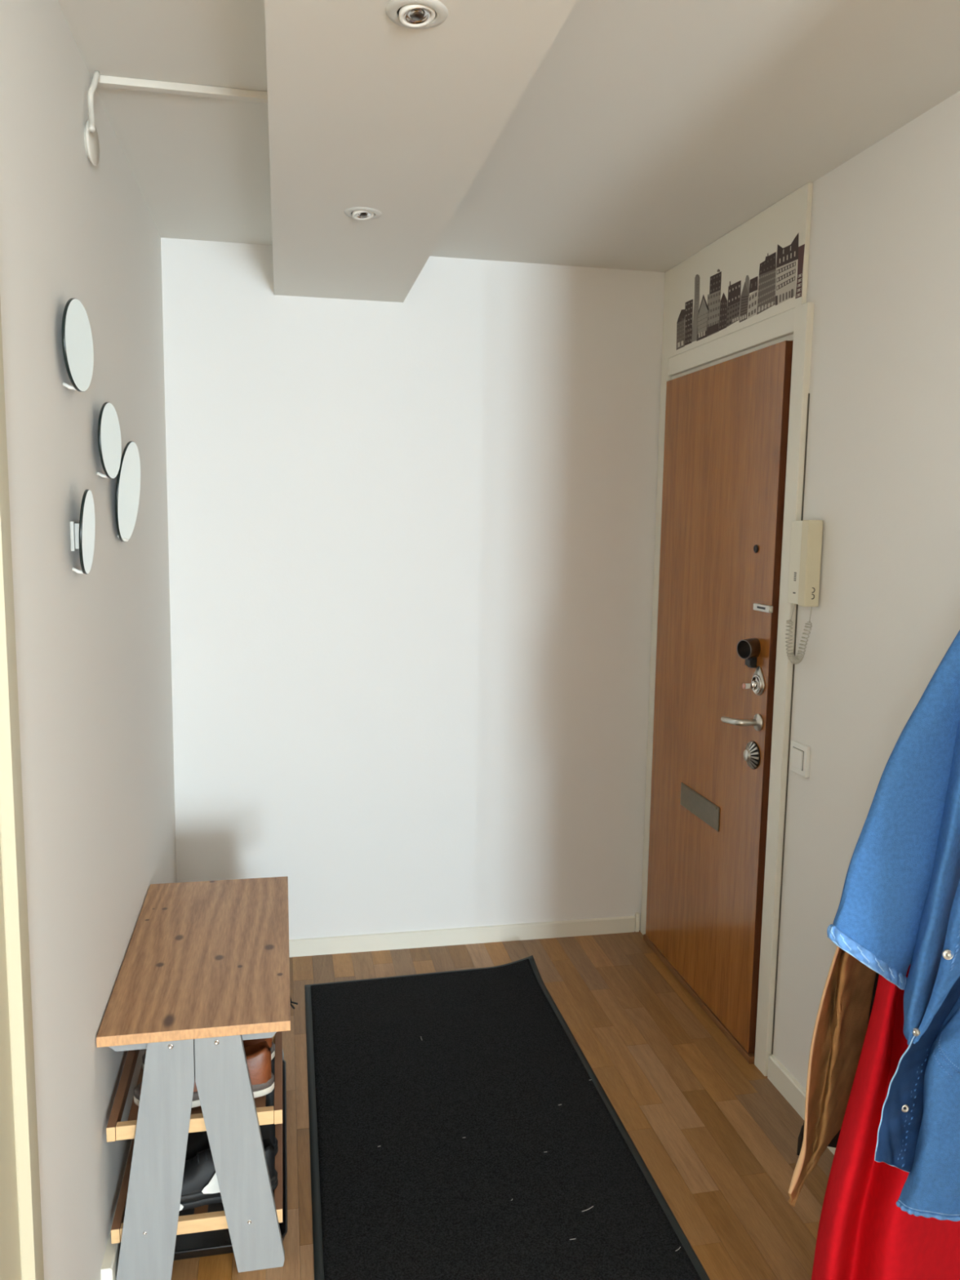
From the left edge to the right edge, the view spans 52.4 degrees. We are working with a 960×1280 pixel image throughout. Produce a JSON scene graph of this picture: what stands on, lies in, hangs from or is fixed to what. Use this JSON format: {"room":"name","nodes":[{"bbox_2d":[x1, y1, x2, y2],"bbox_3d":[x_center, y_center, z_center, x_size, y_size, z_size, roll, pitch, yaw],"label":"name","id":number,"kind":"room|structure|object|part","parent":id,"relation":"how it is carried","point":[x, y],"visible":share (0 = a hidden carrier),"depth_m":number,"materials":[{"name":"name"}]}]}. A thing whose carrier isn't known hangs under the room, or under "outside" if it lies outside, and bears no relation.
{"room":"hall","nodes":[
{"label":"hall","id":0,"kind":"room"},
{"bbox_2d":[0,0,176,1279],"bbox_3d":[-0.755,0.156,1.534,0.120,2.500,3.942,-1,7,-11],"label":"wall","id":1,"kind":"structure","parent":0,"point":[94,653],"depth_m":1.82,"materials":[{"name":"white paint"}]},
{"bbox_2d":[0,839,21,1279],"bbox_3d":[-0.562,0.456,0.921,0.008,2.044,0.800,-1,7,-11],"label":"door","id":2,"kind":"structure","parent":1,"relation":"in","point":[10,1250],"depth_m":1.30,"materials":[{"name":"beige paint"}]},
{"bbox_2d":[0,300,44,1279],"bbox_3d":[-0.644,0.404,1.359,0.024,2.054,0.096,-1,7,-11],"label":"trim","id":3,"kind":"structure","parent":1,"relation":"attached to","point":[11,814],"depth_m":1.32,"materials":[{"name":"beige paint"}]},
{"bbox_2d":[62,297,93,391],"bbox_3d":[-0.730,-0.525,1.737,0.033,0.160,0.160,0,7,-5],"label":"wall mirror","id":4,"kind":"object","parent":1,"relation":"attached to","point":[77,336],"visible":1,"depth_m":1.73,"materials":[{"name":"silver glass"}]},
{"bbox_2d":[70,488,94,574],"bbox_3d":[-0.735,-0.199,1.798,0.035,0.156,0.156,-1,7,-11],"label":"wall mirror","id":5,"kind":"object","parent":1,"relation":"attached to","point":[82,533],"visible":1,"depth_m":1.78,"materials":[{"name":"silver glass"}]},
{"bbox_3d":[-0.740,-0.191,1.792,0.020,0.055,0.028,-1,7,-11],"label":"mounting plate","id":6,"kind":"part","parent":5,"relation":"part of","materials":[{"name":"grey paint"}]},
{"bbox_2d":[81,489,94,573],"bbox_3d":[-0.723,-0.199,1.801,0.008,0.154,0.154,-1,7,-13],"label":"mirror glass","id":7,"kind":"object","parent":5,"relation":"attached to","point":[87,501],"depth_m":1.79,"materials":[{"name":"white"}]},
{"bbox_2d":[97,402,121,479],"bbox_3d":[-0.792,-0.419,2.050,0.032,0.158,0.158,0,7,-6],"label":"wall mirror","id":8,"kind":"object","parent":1,"relation":"attached to","point":[109,442],"visible":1,"depth_m":2.04,"materials":[{"name":"silver glass"}]},
{"bbox_2d":[101,1139,132,1279],"bbox_3d":[-0.917,1.226,2.743,0.022,0.070,1.530,-1,7,-11],"label":"baseboard","id":9,"kind":"structure","parent":1,"relation":"attached to","point":[110,1261],"depth_m":2.03,"materials":[{"name":"beige paint"}]},
{"bbox_2d":[115,440,140,542],"bbox_3d":[-0.832,-0.348,2.292,0.044,0.235,0.236,-1,7,-11],"label":"wall mirror","id":10,"kind":"object","parent":1,"relation":"attached to","point":[128,481],"visible":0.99,"depth_m":2.27,"materials":[{"name":"silver glass"}]},
{"bbox_2d":[160,237,665,939],"bbox_3d":[-0.211,-0.093,3.578,1.764,2.500,0.120,-1,7,-11],"label":"wall","id":11,"kind":"structure","parent":0,"point":[411,542],"depth_m":3.50,"materials":[{"name":"white paint"}]},
{"bbox_2d":[288,915,635,957],"bbox_3d":[-0.237,1.125,3.662,1.722,0.062,0.012,-1,7,-11],"label":"baseboard","id":12,"kind":"structure","parent":11,"relation":"attached to","point":[556,929],"depth_m":3.69,"materials":[{"name":"beige paint"}]},
{"bbox_2d":[634,912,639,932],"bbox_3d":[0.618,1.110,3.834,0.016,0.075,0.014,-1,7,-11],"label":"trim","id":13,"kind":"structure","parent":11,"relation":"attached to","point":[637,914],"depth_m":3.83,"materials":[{"name":"beige paint"}]},
{"bbox_2d":[171,930,834,1279],"bbox_3d":[0.764,1.798,-0.913,5.140,0.100,9.712,-1,7,-11],"label":"floor","id":14,"kind":"structure","parent":0,"point":[717,1140],"depth_m":2.71,"materials":[{"name":"brown wood"}]},
{"bbox_2d":[173,1059,287,1260],"bbox_3d":[-0.667,1.286,2.470,0.348,0.025,0.733,-1,7,-11],"label":"tray","id":15,"kind":"object","parent":14,"relation":"on","point":[188,1246],"visible":0.13,"depth_m":2.18,"materials":[{"name":"plastic"}]},
{"bbox_2d":[96,876,290,1279],"bbox_3d":[-0.669,1.021,2.432,0.382,0.562,0.834,-1,7,-11],"label":"bench","id":16,"kind":"object","parent":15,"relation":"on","point":[205,969],"visible":0.97,"depth_m":2.06,"materials":[{"name":"brown wood"}]},
{"bbox_3d":[-0.838,1.202,2.407,0.018,0.032,0.754,-1,7,-11],"label":"rail","id":17,"kind":"part","parent":16,"relation":"part of","materials":[{"name":"brown wood"}]},
{"bbox_3d":[-0.837,0.974,2.378,0.018,0.032,0.754,-1,7,-11],"label":"rail","id":18,"kind":"part","parent":16,"relation":"part of","materials":[{"name":"brown wood"}]},
{"bbox_3d":[-0.676,1.084,2.024,0.169,0.540,0.021,-1,7,-11],"label":"leg","id":19,"kind":"part","parent":16,"relation":"part of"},
{"bbox_3d":[-0.602,1.247,2.084,0.316,0.030,0.018,-1,7,-11],"label":"rail","id":20,"kind":"part","parent":16,"relation":"part of","materials":[{"name":"brown wood"}]},
{"bbox_3d":[-0.598,1.018,2.055,0.320,0.030,0.018,-1,7,-11],"label":"rail","id":21,"kind":"part","parent":16,"relation":"part of","materials":[{"name":"brown wood"}]},
{"bbox_2d":[133,1040,274,1107],"bbox_3d":[-0.598,0.940,2.118,0.296,0.107,0.097,-1,7,-11],"label":"shoe","id":22,"kind":"object","parent":16,"relation":"on","point":[258,1056],"visible":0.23,"depth_m":2.12,"materials":[{"name":"brown leather"}]},
{"bbox_2d":[142,1037,275,1069],"bbox_3d":[-0.624,0.923,2.245,0.296,0.107,0.097,-1,7,-11],"label":"shoe","id":23,"kind":"object","parent":16,"relation":"on","point":[252,1042],"visible":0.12,"depth_m":2.24,"materials":[{"name":"brown leather"}]},
{"bbox_2d":[179,1138,278,1210],"bbox_3d":[-0.603,1.168,2.143,0.310,0.107,0.107,-1,7,-11],"label":"shoe","id":24,"kind":"object","parent":16,"relation":"on","point":[200,1186],"visible":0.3,"depth_m":2.11,"materials":[{"name":"black leather"}]},
{"bbox_3d":[-0.568,1.172,2.109,0.066,0.054,0.005,-1,7,-15],"label":"panel","id":25,"kind":"part","parent":24,"relation":"part of","materials":[{"name":"white leather"}]},
{"bbox_2d":[185,1123,278,1159],"bbox_3d":[-0.626,1.154,2.255,0.310,0.107,0.097,-1,7,-11],"label":"shoe","id":26,"kind":"object","parent":16,"relation":"on","point":[198,1141],"visible":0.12,"depth_m":2.23,"materials":[{"name":"black leather"}]},
{"bbox_2d":[191,1088,275,1124],"bbox_3d":[-0.646,1.138,2.376,0.310,0.107,0.097,-1,7,-11],"label":"shoe","id":27,"kind":"object","parent":16,"relation":"on","point":[270,1096],"visible":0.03,"depth_m":2.38,"materials":[{"name":"black leather"}]},
{"bbox_3d":[-0.505,1.082,2.058,0.176,0.540,0.021,-1,7,-11],"label":"leg","id":28,"kind":"part","parent":16,"relation":"part of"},
{"bbox_2d":[271,1055,275,1075],"bbox_3d":[-0.669,1.123,2.493,0.310,0.107,0.097,-1,7,-11],"label":"shoe","id":29,"kind":"object","parent":16,"relation":"on","point":[273,1058],"visible":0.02,"depth_m":2.50,"materials":[{"name":"black leather"}]},
{"bbox_3d":[-0.747,1.155,2.797,0.316,0.030,0.018,-1,7,-11],"label":"rail","id":30,"kind":"part","parent":16,"relation":"part of","materials":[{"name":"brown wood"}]},
{"bbox_3d":[-0.510,1.199,2.473,0.018,0.032,0.754,-1,7,-11],"label":"rail","id":31,"kind":"part","parent":16,"relation":"part of","materials":[{"name":"brown wood"}]},
{"bbox_3d":[-0.505,0.971,2.445,0.018,0.032,0.754,-1,7,-11],"label":"rail","id":32,"kind":"part","parent":16,"relation":"part of","materials":[{"name":"brown wood"}]},
{"bbox_2d":[289,995,297,1008],"bbox_3d":[-0.625,0.905,2.386,0.352,0.107,0.097,-1,7,-11],"label":"shoe","id":33,"kind":"object","parent":16,"relation":"on","point":[291,1002],"visible":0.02,"depth_m":2.41,"materials":[{"name":"black"}]},
{"bbox_2d":[304,955,710,1279],"bbox_3d":[-0.041,1.276,2.606,0.830,0.032,1.762,-1,7,-11],"label":"doormat","id":34,"kind":"object","parent":14,"relation":"on","point":[460,1128],"visible":1,"depth_m":2.51,"materials":[{"name":"black carpet"}]},
{"bbox_2d":[57,0,959,272],"bbox_3d":[0.804,-0.792,-1.238,5.140,0.120,9.712,-1,7,-11],"label":"ceiling","id":35,"kind":"structure","parent":0,"point":[646,133],"depth_m":2.16,"materials":[{"name":"white paint"}]},
{"bbox_2d":[84,70,267,165],"bbox_3d":[-0.616,-1.061,1.992,0.363,0.194,0.161,-1,7,-11],"label":"pipe","id":36,"kind":"object","parent":35,"relation":"attached to","point":[91,135],"visible":0.95,"depth_m":2.03,"materials":[{"name":"beige plastic"}]},
{"bbox_2d":[264,0,577,302],"bbox_3d":[-0.099,-1.004,1.456,0.436,0.160,3.822,-1,7,-11],"label":"ceiling soffit","id":37,"kind":"structure","parent":35,"relation":"attached to","point":[366,108],"depth_m":1.82,"materials":[{"name":"white paint"}]},
{"bbox_2d":[343,206,382,220],"bbox_3d":[-0.285,-1.038,2.377,0.092,0.016,0.092,-1,7,-11],"label":"recessed light","id":38,"kind":"object","parent":37,"relation":"attached to","point":[361,213],"visible":1,"depth_m":2.37,"materials":[{"name":"grey paint"}]},
{"bbox_2d":[385,0,448,29],"bbox_3d":[-0.092,-0.915,1.427,0.092,0.016,0.092,-1,7,-11],"label":"recessed light","id":39,"kind":"object","parent":37,"relation":"attached to","point":[411,14],"visible":1,"depth_m":1.42,"materials":[{"name":"grey paint"}]},
{"bbox_2d":[772,90,959,1089],"bbox_3d":[1.091,0.137,1.908,0.120,2.500,3.942,-1,7,-11],"label":"wall","id":40,"kind":"structure","parent":0,"point":[882,474],"depth_m":2.35,"materials":[{"name":"white paint"}]},
{"bbox_2d":[640,302,813,1075],"bbox_3d":[0.764,0.128,3.207,0.206,2.185,1.016,-1,7,-11],"label":"door","id":41,"kind":"structure","parent":40,"relation":"in","point":[732,428],"depth_m":3.04,"materials":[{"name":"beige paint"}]},
{"bbox_3d":[0.672,0.068,3.669,0.040,2.185,0.066,-1,7,-11],"label":"casing","id":42,"kind":"part","parent":41,"relation":"part of","materials":[{"name":"beige paint"}]},
{"bbox_3d":[0.728,0.552,3.241,0.008,0.078,0.300,-1,7,-11],"label":"mail plate","id":43,"kind":"part","parent":41,"relation":"part of","materials":[{"name":"metal"}]},
{"bbox_3d":[0.783,-0.925,3.075,0.039,0.062,0.884,-1,7,-11],"label":"casing","id":44,"kind":"part","parent":41,"relation":"part of","materials":[{"name":"beige paint"}]},
{"bbox_3d":[0.762,0.239,2.872,0.068,0.029,0.116,-1,7,-11],"label":"lever","id":45,"kind":"part","parent":41,"relation":"part of","materials":[{"name":"silver metal"}]},
{"bbox_2d":[736,638,760,659],"bbox_3d":[0.787,0.025,2.837,0.055,0.060,0.058,-3,8,-30],"label":"door lock","id":46,"kind":"object","parent":41,"relation":"attached to","point":[750,648],"depth_m":2.83,"materials":[{"name":"black metal"}]},
{"bbox_3d":[0.805,0.239,2.831,0.012,0.051,0.051,-1,7,-11],"label":"handle","id":47,"kind":"part","parent":41,"relation":"part of","materials":[{"name":"silver metal"}]},
{"bbox_3d":[0.861,0.187,2.746,0.040,2.185,0.066,-1,7,-11],"label":"casing","id":48,"kind":"part","parent":41,"relation":"part of","materials":[{"name":"beige paint"}]},
{"bbox_2d":[662,182,813,360],"bbox_3d":[0.773,-1.116,3.076,0.014,0.313,0.990,-1,7,-11],"label":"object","id":49,"kind":"structure","parent":40,"relation":"attached to","point":[738,254],"depth_m":2.95,"materials":[{"name":"beige paint"}]},
{"bbox_2d":[676,233,804,350],"bbox_3d":[0.778,-1.080,3.014,0.001,0.222,0.859,-1,7,-11],"label":"wall decal","id":50,"kind":"object","parent":40,"relation":"attached to","point":[777,285],"visible":1,"depth_m":2.94,"materials":[{"name":"grey plastic"}]},
{"bbox_2d":[771,393,809,1053],"bbox_3d":[0.865,0.273,2.722,0.003,1.880,0.003,-1,7,-11],"label":"trim","id":51,"kind":"structure","parent":40,"relation":"attached to","point":[808,393],"depth_m":2.73,"materials":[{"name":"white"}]},
{"bbox_2d":[789,740,810,777],"bbox_3d":[0.871,0.324,2.660,0.016,0.085,0.084,-1,7,-11],"label":"light switch","id":52,"kind":"object","parent":40,"relation":"attached to","point":[800,754],"visible":1,"depth_m":2.64,"materials":[{"name":"white plastic"}]},
{"bbox_2d":[767,1054,835,1155],"bbox_3d":[1.121,1.416,1.484,0.015,0.070,2.785,-1,7,-11],"label":"baseboard","id":53,"kind":"structure","parent":40,"relation":"attached to","point":[779,1076],"depth_m":2.73,"materials":[{"name":"beige paint"}]},
{"bbox_2d":[785,520,822,664],"bbox_3d":[0.861,-0.126,2.605,0.049,0.387,0.114,-1,7,-11],"label":"phone","id":54,"kind":"object","parent":40,"relation":"attached to","point":[806,541],"visible":1,"depth_m":2.56,"materials":[{"name":"beige plastic"}]},
{"bbox_3d":[0.855,-0.016,2.620,0.021,0.166,0.110,-1,7,-14],"label":"coiled cord","id":55,"kind":"part","parent":54,"relation":"part of","materials":[{"name":"beige plastic"}]},
{"bbox_3d":[1.078,-0.214,1.416,0.095,0.080,0.820,-1,7,-11],"label":"coat rack","id":56,"kind":"object","parent":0,"visible":0},
{"bbox_2d":[788,946,879,1206],"bbox_3d":[0.793,0.464,1.941,0.408,1.434,0.347,-1,7,-11],"label":"jacket","id":57,"kind":"object","parent":56,"relation":"hanging from","point":[847,998],"visible":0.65,"depth_m":1.97,"materials":[{"name":"fabric"}]},
{"bbox_2d":[811,964,959,1279],"bbox_3d":[0.827,0.536,1.776,0.401,1.642,0.159,-1,7,-11],"label":"coat","id":58,"kind":"object","parent":56,"relation":"hanging from","point":[863,1233],"visible":0.52,"depth_m":1.80,"materials":[{"name":"fabric"}]},
{"bbox_2d":[826,630,959,1221],"bbox_3d":[0.770,0.320,1.572,0.391,1.252,0.173,0,7,-9],"label":"denim shirt","id":59,"kind":"object","parent":56,"relation":"hanging from","point":[899,908],"visible":1,"depth_m":1.57,"materials":[{"name":"blue fabric"}]},
{"bbox_3d":[0.828,0.695,1.589,0.274,0.494,0.084,-1,7,-11],"label":"panel","id":60,"kind":"part","parent":59,"relation":"part of","materials":[{"name":"fabric"}]}
]}

